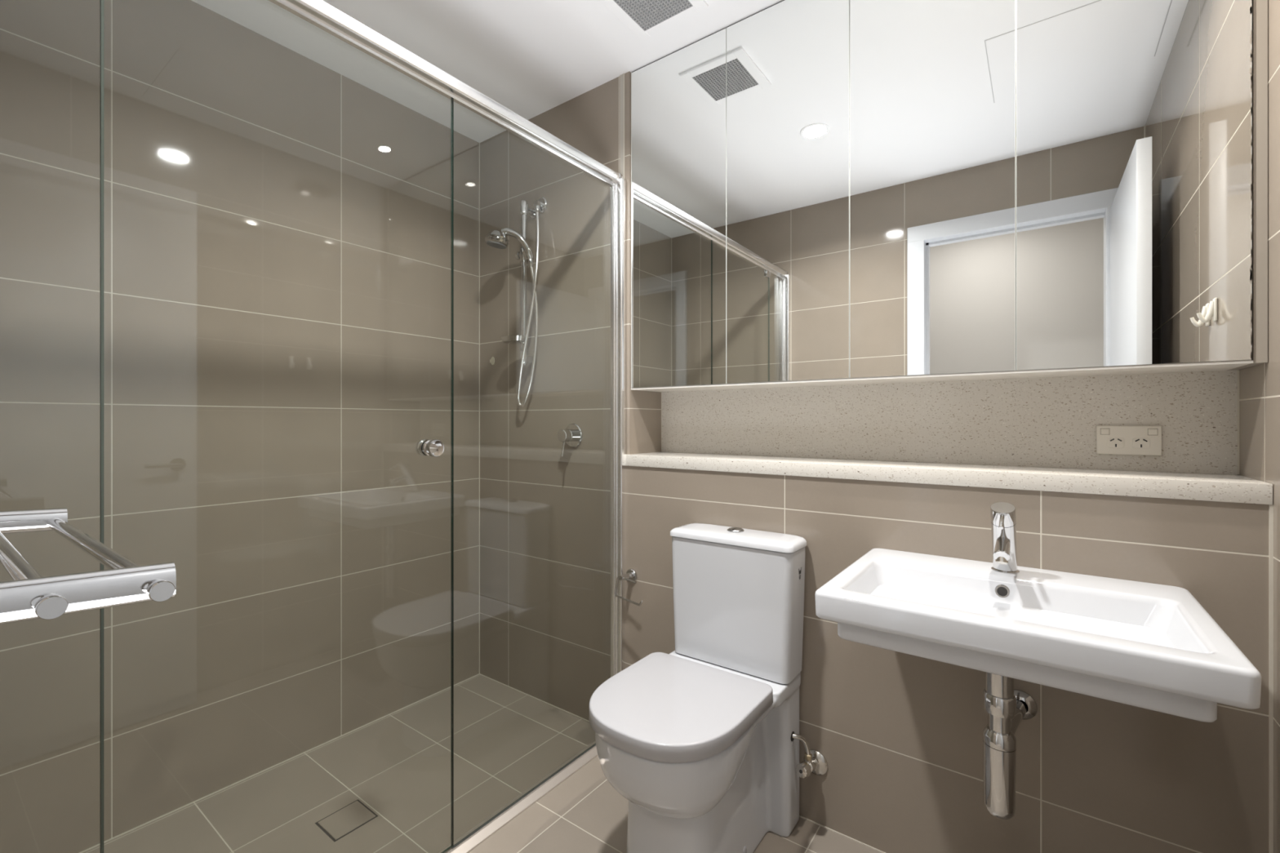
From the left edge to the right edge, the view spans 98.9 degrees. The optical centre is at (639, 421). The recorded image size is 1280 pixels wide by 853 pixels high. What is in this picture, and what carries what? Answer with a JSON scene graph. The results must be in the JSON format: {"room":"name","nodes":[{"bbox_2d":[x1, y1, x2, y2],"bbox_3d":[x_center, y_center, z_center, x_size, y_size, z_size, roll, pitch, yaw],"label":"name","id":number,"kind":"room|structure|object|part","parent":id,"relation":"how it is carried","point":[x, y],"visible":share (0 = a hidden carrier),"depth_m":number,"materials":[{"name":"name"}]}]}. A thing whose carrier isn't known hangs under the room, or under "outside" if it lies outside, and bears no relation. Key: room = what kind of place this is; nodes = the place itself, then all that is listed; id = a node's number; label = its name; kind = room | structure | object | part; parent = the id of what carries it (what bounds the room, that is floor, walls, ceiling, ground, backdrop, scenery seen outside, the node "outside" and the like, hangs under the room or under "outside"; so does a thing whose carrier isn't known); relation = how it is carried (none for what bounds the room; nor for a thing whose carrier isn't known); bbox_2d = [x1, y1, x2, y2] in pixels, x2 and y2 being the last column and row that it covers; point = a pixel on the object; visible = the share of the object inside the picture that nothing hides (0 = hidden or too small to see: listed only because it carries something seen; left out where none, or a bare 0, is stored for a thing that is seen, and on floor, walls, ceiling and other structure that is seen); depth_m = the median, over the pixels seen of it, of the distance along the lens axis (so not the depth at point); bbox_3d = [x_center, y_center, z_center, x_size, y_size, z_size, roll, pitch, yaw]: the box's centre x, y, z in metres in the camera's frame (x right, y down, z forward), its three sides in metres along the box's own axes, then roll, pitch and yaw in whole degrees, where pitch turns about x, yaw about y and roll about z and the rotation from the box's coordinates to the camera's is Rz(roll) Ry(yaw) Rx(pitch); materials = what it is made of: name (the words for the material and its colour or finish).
{"room":"bathroom","nodes":[
{"label":"bathroom","id":0,"kind":"room"},
{"bbox_2d":[0,0,479,852],"bbox_3d":[-1.249,-0.058,1.802,0.100,2.371,1.662,0,0,36],"label":"wall","id":1,"kind":"structure","parent":0,"point":[277,224],"depth_m":1.64,"materials":[{"name":"tile"}]},
{"bbox_2d":[79,673,479,852],"bbox_3d":[-1.178,1.126,1.812,0.003,0.003,1.562,0,0,36],"label":"trim","id":2,"kind":"structure","parent":1,"relation":"attached to","point":[90,848],"depth_m":1.74,"materials":[{"name":"beige tile"}]},
{"bbox_2d":[83,674,880,852],"bbox_3d":[-0.161,1.177,1.196,2.571,0.100,1.974,0,0,36],"label":"floor","id":3,"kind":"structure","parent":0,"point":[507,740],"depth_m":1.64,"materials":[{"name":"tile"}]},
{"bbox_2d":[315,799,377,841],"bbox_3d":[-0.830,1.126,1.549,0.116,0.003,0.120,0,0,36],"label":"floor drain","id":4,"kind":"object","parent":3,"relation":"on","point":[349,818],"visible":1,"depth_m":1.54,"materials":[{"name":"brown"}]},
{"bbox_2d":[99,0,626,852],"bbox_3d":[-0.538,0.123,1.339,0.069,2.006,1.556,0,0,36],"label":"shower door frame","id":5,"kind":"structure","parent":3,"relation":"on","point":[321,14],"depth_m":1.48,"materials":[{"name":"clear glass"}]},
{"bbox_3d":[-0.937,0.129,0.809,0.006,1.952,0.200,0,0,36],"label":"pane","id":6,"kind":"part","parent":5,"relation":"part of","materials":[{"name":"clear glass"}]},
{"bbox_3d":[-0.524,0.066,1.365,0.062,0.043,0.043,0,0,36],"label":"door knob","id":7,"kind":"part","parent":5,"relation":"part of","materials":[{"name":"silver metal"}]},
{"bbox_3d":[-0.532,-0.856,1.337,0.039,0.039,1.502,0,0,36],"label":"head rail","id":8,"kind":"part","parent":5,"relation":"part of","materials":[{"name":"silver metal"}]},
{"bbox_3d":[-0.682,0.130,1.155,0.006,1.942,0.654,0,0,36],"label":"glass door","id":9,"kind":"part","parent":5,"relation":"part of","materials":[{"name":"grey"}]},
{"bbox_3d":[-0.539,1.116,1.339,0.040,0.020,1.492,0,0,36],"label":"sill","id":10,"kind":"part","parent":5,"relation":"part of","materials":[{"name":"silver metal"}]},
{"bbox_3d":[-0.288,0.129,1.692,0.006,1.952,0.670,0,0,36],"label":"fixed pane","id":11,"kind":"part","parent":5,"relation":"part of","materials":[{"name":"clear glass"}]},
{"bbox_2d":[588,523,806,852],"bbox_3d":[0.141,0.723,1.427,0.407,0.809,0.606,0,0,36],"label":"toilet","id":12,"kind":"object","parent":3,"relation":"on","point":[700,744],"visible":1,"depth_m":1.44,"materials":[{"name":"white ceramic"}]},
{"bbox_3d":[0.080,0.716,1.352,0.369,0.005,0.395,0,0,36],"label":"seat","id":13,"kind":"part","parent":12,"relation":"part of","materials":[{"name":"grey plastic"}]},
{"bbox_3d":[0.080,0.694,1.352,0.377,0.038,0.403,0,0,36],"label":"seat lid","id":14,"kind":"part","parent":12,"relation":"part of","materials":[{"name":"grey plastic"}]},
{"bbox_3d":[0.280,0.336,1.605,0.390,0.024,0.135,0,0,36],"label":"cistern lid","id":15,"kind":"part","parent":12,"relation":"part of","materials":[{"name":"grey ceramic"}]},
{"bbox_2d":[191,0,782,142],"bbox_3d":[-0.161,-1.294,1.196,2.571,0.100,1.974,0,0,36],"label":"ceiling","id":16,"kind":"structure","parent":0,"point":[531,58],"depth_m":1.80,"materials":[{"name":"white paint"}]},
{"bbox_2d":[600,0,708,40],"bbox_3d":[0.033,-1.239,1.605,0.244,0.009,0.245,0,0,36],"label":"ceiling vent","id":17,"kind":"object","parent":16,"relation":"in","point":[646,19],"visible":1,"depth_m":1.65,"materials":[{"name":"white paint"}]},
{"bbox_2d":[613,0,693,31],"bbox_3d":[0.033,-1.238,1.605,0.178,0.008,0.180,0,0,36],"label":"grille","id":18,"kind":"object","parent":17,"relation":"attached to","point":[643,15],"depth_m":1.65,"materials":[{"name":"grey plastic"}]},
{"bbox_2d":[624,71,662,454],"bbox_3d":[0.009,-0.058,2.039,0.040,2.371,0.213,0,0,36],"label":"wall","id":19,"kind":"structure","parent":0,"point":[643,408],"depth_m":1.95,"materials":[{"name":"tile"}]},
{"bbox_2d":[619,72,624,178],"bbox_3d":[-0.059,-0.058,1.964,0.020,2.371,0.017,0,0,36],"label":"trim","id":20,"kind":"structure","parent":19,"relation":"attached to","point":[622,76],"depth_m":1.96,"materials":[{"name":"beige tile"}]},
{"bbox_2d":[480,76,1268,852],"bbox_3d":[0.264,-0.058,1.774,2.372,2.371,0.114,0,0,36],"label":"wall","id":21,"kind":"structure","parent":0,"point":[899,735],"depth_m":1.49,"materials":[{"name":"tile"}]},
{"bbox_2d":[479,142,479,673],"bbox_3d":[-0.716,-0.058,2.440,0.003,2.371,0.003,0,0,36],"label":"trim","id":22,"kind":"structure","parent":21,"relation":"attached to","point":[479,143],"depth_m":2.44,"materials":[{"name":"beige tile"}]},
{"bbox_2d":[489,356,494,364],"bbox_3d":[-0.646,-0.265,2.389,0.033,0.036,0.002,0,0,36],"label":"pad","id":23,"kind":"object","parent":21,"relation":"attached to","point":[492,359],"visible":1,"depth_m":2.39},
{"bbox_2d":[501,197,547,365],"bbox_3d":[-0.463,-0.563,2.180,0.169,0.677,0.111,0,0,-29],"label":"shower rail","id":24,"kind":"object","parent":21,"relation":"attached to","point":[541,203],"visible":0.91,"depth_m":2.18,"materials":[{"name":"silver metal"}]},
{"bbox_2d":[484,211,539,407],"bbox_3d":[-0.504,-0.448,2.159,0.208,0.780,0.100,0,0,-19],"label":"shower","id":25,"kind":"object","parent":24,"relation":"hanging from","point":[495,238],"visible":1,"depth_m":2.15,"materials":[{"name":"silver metal"}]},
{"bbox_3d":[-0.479,-0.681,2.140,0.122,0.151,0.034,0,0,-3],"label":"handle","id":26,"kind":"part","parent":25,"relation":"part of","materials":[{"name":"silver metal"}]},
{"bbox_3d":[-0.499,-0.322,2.161,0.116,0.022,0.080,0,0,36],"label":"soap dish","id":27,"kind":"part","parent":24,"relation":"part of","materials":[{"name":"silver metal"}]},
{"bbox_3d":[-0.464,-0.553,2.188,0.022,0.610,0.022,0,0,36],"label":"rail","id":28,"kind":"part","parent":24,"relation":"part of","materials":[{"name":"silver metal"}]},
{"bbox_2d":[479,673,589,721],"bbox_3d":[-0.403,1.126,2.210,0.780,0.003,0.003,0,0,36],"label":"trim","id":29,"kind":"structure","parent":21,"relation":"attached to","point":[479,673],"depth_m":2.22,"materials":[{"name":"beige tile"}]},
{"bbox_2d":[557,423,582,457],"bbox_3d":[-0.275,0.070,2.075,0.092,0.125,0.069,0,0,36],"label":"shower mixer","id":30,"kind":"object","parent":21,"relation":"attached to","point":[572,435],"visible":1,"depth_m":2.07,"materials":[{"name":"silver metal"}]},
{"bbox_3d":[-0.288,0.102,2.054,0.008,0.059,0.022,0,0,24],"label":"lever","id":31,"kind":"part","parent":30,"relation":"part of","materials":[{"name":"silver metal"}]},
{"bbox_3d":[-0.257,0.053,2.099,0.092,0.092,0.008,0,0,36],"label":"wall plate","id":32,"kind":"part","parent":30,"relation":"part of","materials":[{"name":"silver metal"}]},
{"bbox_2d":[614,568,643,605],"bbox_3d":[-0.015,0.558,1.849,0.077,0.086,0.164,0,0,-38],"label":"toilet roll holder","id":33,"kind":"object","parent":21,"relation":"attached to","point":[631,575],"visible":1,"depth_m":1.88,"materials":[{"name":"silver metal"}]},
{"bbox_3d":[-0.050,0.535,1.887,0.020,0.023,0.060,0,0,36],"label":"post","id":34,"kind":"part","parent":33,"relation":"part of","materials":[{"name":"silver metal"}]},
{"bbox_3d":[-0.030,0.537,1.914,0.044,0.044,0.009,0,0,36],"label":"wall plate","id":35,"kind":"part","parent":33,"relation":"part of","materials":[{"name":"silver metal"}]},
{"bbox_2d":[792,733,827,778],"bbox_3d":[0.460,0.922,1.508,0.104,0.135,0.066,0,0,-38],"label":"valve","id":36,"kind":"object","parent":21,"relation":"attached to","point":[815,762],"visible":0.97,"depth_m":1.50,"materials":[{"name":"silver metal"}]},
{"bbox_3d":[0.441,0.940,1.476,0.038,0.039,0.034,0,0,36],"label":"valve knob","id":37,"kind":"part","parent":36,"relation":"part of","materials":[{"name":"silver metal"}]},
{"bbox_2d":[799,815,884,852],"bbox_3d":[0.561,1.126,1.484,1.549,0.003,0.003,0,0,36],"label":"trim","id":38,"kind":"structure","parent":21,"relation":"attached to","point":[810,820],"depth_m":1.49,"materials":[{"name":"beige tile"}]},
{"bbox_2d":[623,452,1272,504],"bbox_3d":[0.623,0.136,1.568,1.547,0.039,0.221,0,0,36],"label":"shelf","id":39,"kind":"object","parent":21,"relation":"on","point":[1233,488],"visible":1,"depth_m":1.31,"materials":[{"name":"stone"}]},
{"bbox_2d":[662,369,1237,475],"bbox_3d":[0.701,0.018,1.655,1.522,0.274,0.012,0,0,36],"label":"backsplash","id":40,"kind":"structure","parent":21,"relation":"attached to","point":[1052,422],"depth_m":1.49,"materials":[{"name":"stone"}]},
{"bbox_2d":[1096,426,1161,455],"bbox_3d":[1.161,0.045,1.301,0.116,0.069,0.012,0,0,36],"label":"power outlet","id":41,"kind":"object","parent":40,"relation":"attached to","point":[1110,440],"visible":1,"depth_m":1.30,"materials":[{"name":"white plastic"}]},
{"bbox_2d":[1101,428,1109,434],"bbox_3d":[1.125,0.024,1.323,0.016,0.014,0.004,0,0,36],"label":"switch","id":42,"kind":"object","parent":41,"relation":"attached to","point":[1104,431],"depth_m":1.32,"materials":[{"name":"white plastic"}]},
{"bbox_2d":[1107,437,1124,448],"bbox_3d":[1.141,0.051,1.312,0.031,0.025,0.001,0,0,36],"label":"socket","id":43,"kind":"object","parent":41,"relation":"attached to","point":[1113,442],"depth_m":1.31,"materials":[{"name":"white plastic"}]},
{"bbox_2d":[1132,437,1150,448],"bbox_3d":[1.178,0.051,1.286,0.031,0.025,0.001,0,0,36],"label":"socket","id":44,"kind":"object","parent":41,"relation":"attached to","point":[1137,442],"depth_m":1.29,"materials":[{"name":"white plastic"}]},
{"bbox_2d":[1148,428,1157,435],"bbox_3d":[1.193,0.024,1.273,0.016,0.014,0.004,0,0,36],"label":"switch","id":45,"kind":"object","parent":41,"relation":"attached to","point":[1151,431],"depth_m":1.27,"materials":[{"name":"white plastic"}]},
{"bbox_2d":[814,548,1262,722],"bbox_3d":[0.717,0.380,1.083,0.600,0.096,0.462,0,0,36],"label":"basin","id":46,"kind":"object","parent":21,"relation":"attached to","point":[1147,646],"visible":1,"depth_m":0.97,"materials":[{"name":"white ceramic"}]},
{"bbox_2d":[990,502,1019,573],"bbox_3d":[0.783,0.253,1.177,0.053,0.158,0.159,0,0,36],"label":"mixer","id":47,"kind":"object","parent":46,"relation":"on","point":[1003,521],"visible":1,"depth_m":1.17,"materials":[{"name":"silver metal"}]},
{"bbox_3d":[0.750,0.207,1.135,0.008,0.027,0.052,0,0,36],"label":"lever","id":48,"kind":"part","parent":47,"relation":"part of","materials":[{"name":"silver metal"}]},
{"bbox_3d":[0.766,0.266,1.155,0.029,0.045,0.089,0,0,36],"label":"spout","id":49,"kind":"part","parent":47,"relation":"part of","materials":[{"name":"silver metal"}]},
{"bbox_2d":[991,522,1017,572],"bbox_3d":[0.800,0.268,1.201,0.046,0.124,0.099,0,0,36],"label":"tap","id":50,"kind":"object","parent":47,"relation":"on","point":[1007,535],"depth_m":1.18,"materials":[{"name":"silver metal"}]},
{"bbox_2d":[982,672,1037,819],"bbox_3d":[0.794,0.615,1.181,0.227,0.374,0.068,0,0,-43],"label":"trap","id":51,"kind":"object","parent":46,"relation":"hanging from","point":[1006,707],"visible":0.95,"depth_m":1.10,"materials":[{"name":"silver metal"}]},
{"bbox_2d":[982,740,1016,819],"bbox_3d":[0.736,0.731,1.120,0.057,0.142,0.057,0,0,36],"label":"cup","id":52,"kind":"object","parent":51,"relation":"on","point":[999,761],"depth_m":1.10,"materials":[{"name":"silver metal"}]},
{"bbox_2d":[1268,504,1273,852],"bbox_3d":[1.183,0.641,1.025,0.004,0.972,0.004,0,0,36],"label":"trim","id":53,"kind":"structure","parent":21,"relation":"attached to","point":[1270,506],"depth_m":1.02,"materials":[{"name":"beige tile"}]},
{"bbox_2d":[1237,0,1279,852],"bbox_3d":[0.835,-0.058,0.464,0.100,2.371,1.974,0,0,36],"label":"wall","id":54,"kind":"structure","parent":0,"point":[1259,384],"depth_m":1.02,"materials":[{"name":"tile"}]},
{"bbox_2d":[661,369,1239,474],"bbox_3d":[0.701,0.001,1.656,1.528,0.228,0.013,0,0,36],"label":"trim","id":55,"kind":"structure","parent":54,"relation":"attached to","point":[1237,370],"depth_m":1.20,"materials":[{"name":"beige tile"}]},
{"bbox_3d":[-0.716,-0.058,0.441,2.371,2.371,0.100,0,0,36],"label":"wall","id":56,"kind":"structure","parent":0,"visible":0},
{"bbox_2d":[0,507,176,624],"bbox_3d":[-0.667,0.131,0.569,0.559,0.049,0.164,0,0,36],"label":"towel rack","id":57,"kind":"object","parent":56,"relation":"attached to","point":[29,595],"visible":1,"depth_m":0.46,"materials":[{"name":"silver metal"}]},
{"bbox_3d":[-0.873,0.131,0.721,0.048,0.049,0.164,0,0,36],"label":"arm","id":58,"kind":"part","parent":57,"relation":"part of","materials":[{"name":"silver metal"}]},
{"bbox_3d":[-0.447,0.139,0.415,0.020,0.017,0.017,0,0,36],"label":"knob","id":59,"kind":"part","parent":57,"relation":"part of","materials":[{"name":"silver metal"}]},
{"bbox_3d":[-0.461,0.131,0.418,0.048,0.049,0.164,0,0,36],"label":"arm","id":60,"kind":"part","parent":57,"relation":"part of","materials":[{"name":"silver metal"}]},
{"bbox_3d":[-0.409,0.143,0.466,0.020,0.017,0.017,0,0,36],"label":"knob","id":61,"kind":"part","parent":57,"relation":"part of","materials":[{"name":"silver metal"}]},
{"bbox_3d":[0.734,-0.533,1.701,1.528,1.421,0.100,0,0,36],"label":"wall niche","id":62,"kind":"object","parent":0,"visible":0},
{"bbox_2d":[631,0,1267,391],"bbox_3d":[0.642,-0.678,1.577,1.526,1.129,0.207,0,0,36],"label":"mirror","id":63,"kind":"object","parent":62,"relation":"attached to","point":[824,193],"visible":1,"depth_m":1.36,"materials":[{"name":"silver"}]},
{"bbox_3d":[0.121,-0.680,1.833,0.374,1.120,0.003,0,0,36],"label":"mirror pane","id":64,"kind":"part","parent":63,"relation":"part of","materials":[{"name":"silver metal"}]},
{"bbox_3d":[0.127,-0.680,1.841,0.374,1.121,0.014,0,0,36],"label":"cabinet door","id":65,"kind":"part","parent":63,"relation":"part of","materials":[{"name":"white"}]},
{"bbox_3d":[0.424,-0.680,1.611,0.374,1.120,0.003,0,0,36],"label":"mirror pane","id":66,"kind":"part","parent":63,"relation":"part of","materials":[{"name":"silver metal"}]},
{"bbox_3d":[0.429,-0.680,1.618,0.374,1.121,0.014,0,0,36],"label":"cabinet door","id":67,"kind":"part","parent":63,"relation":"part of","materials":[{"name":"white"}]},
{"bbox_3d":[0.732,-0.680,1.396,0.374,1.121,0.014,0,0,36],"label":"cabinet door","id":68,"kind":"part","parent":63,"relation":"part of","materials":[{"name":"white"}]},
{"bbox_3d":[0.726,-0.680,1.389,0.374,1.120,0.003,0,0,36],"label":"mirror pane","id":69,"kind":"part","parent":63,"relation":"part of","materials":[{"name":"silver metal"}]},
{"bbox_3d":[1.029,-0.680,1.166,0.374,1.120,0.003,0,0,36],"label":"mirror pane","id":70,"kind":"part","parent":63,"relation":"part of","materials":[{"name":"silver metal"}]},
{"bbox_3d":[1.034,-0.680,1.173,0.374,1.121,0.014,0,0,36],"label":"cabinet door","id":71,"kind":"part","parent":63,"relation":"part of","materials":[{"name":"white"}]},
{"bbox_3d":[1.251,-0.678,1.132,0.018,1.129,0.203,0,0,36],"label":"filler panel","id":72,"kind":"part","parent":63,"relation":"part of","materials":[{"name":"beige"}]}
]}

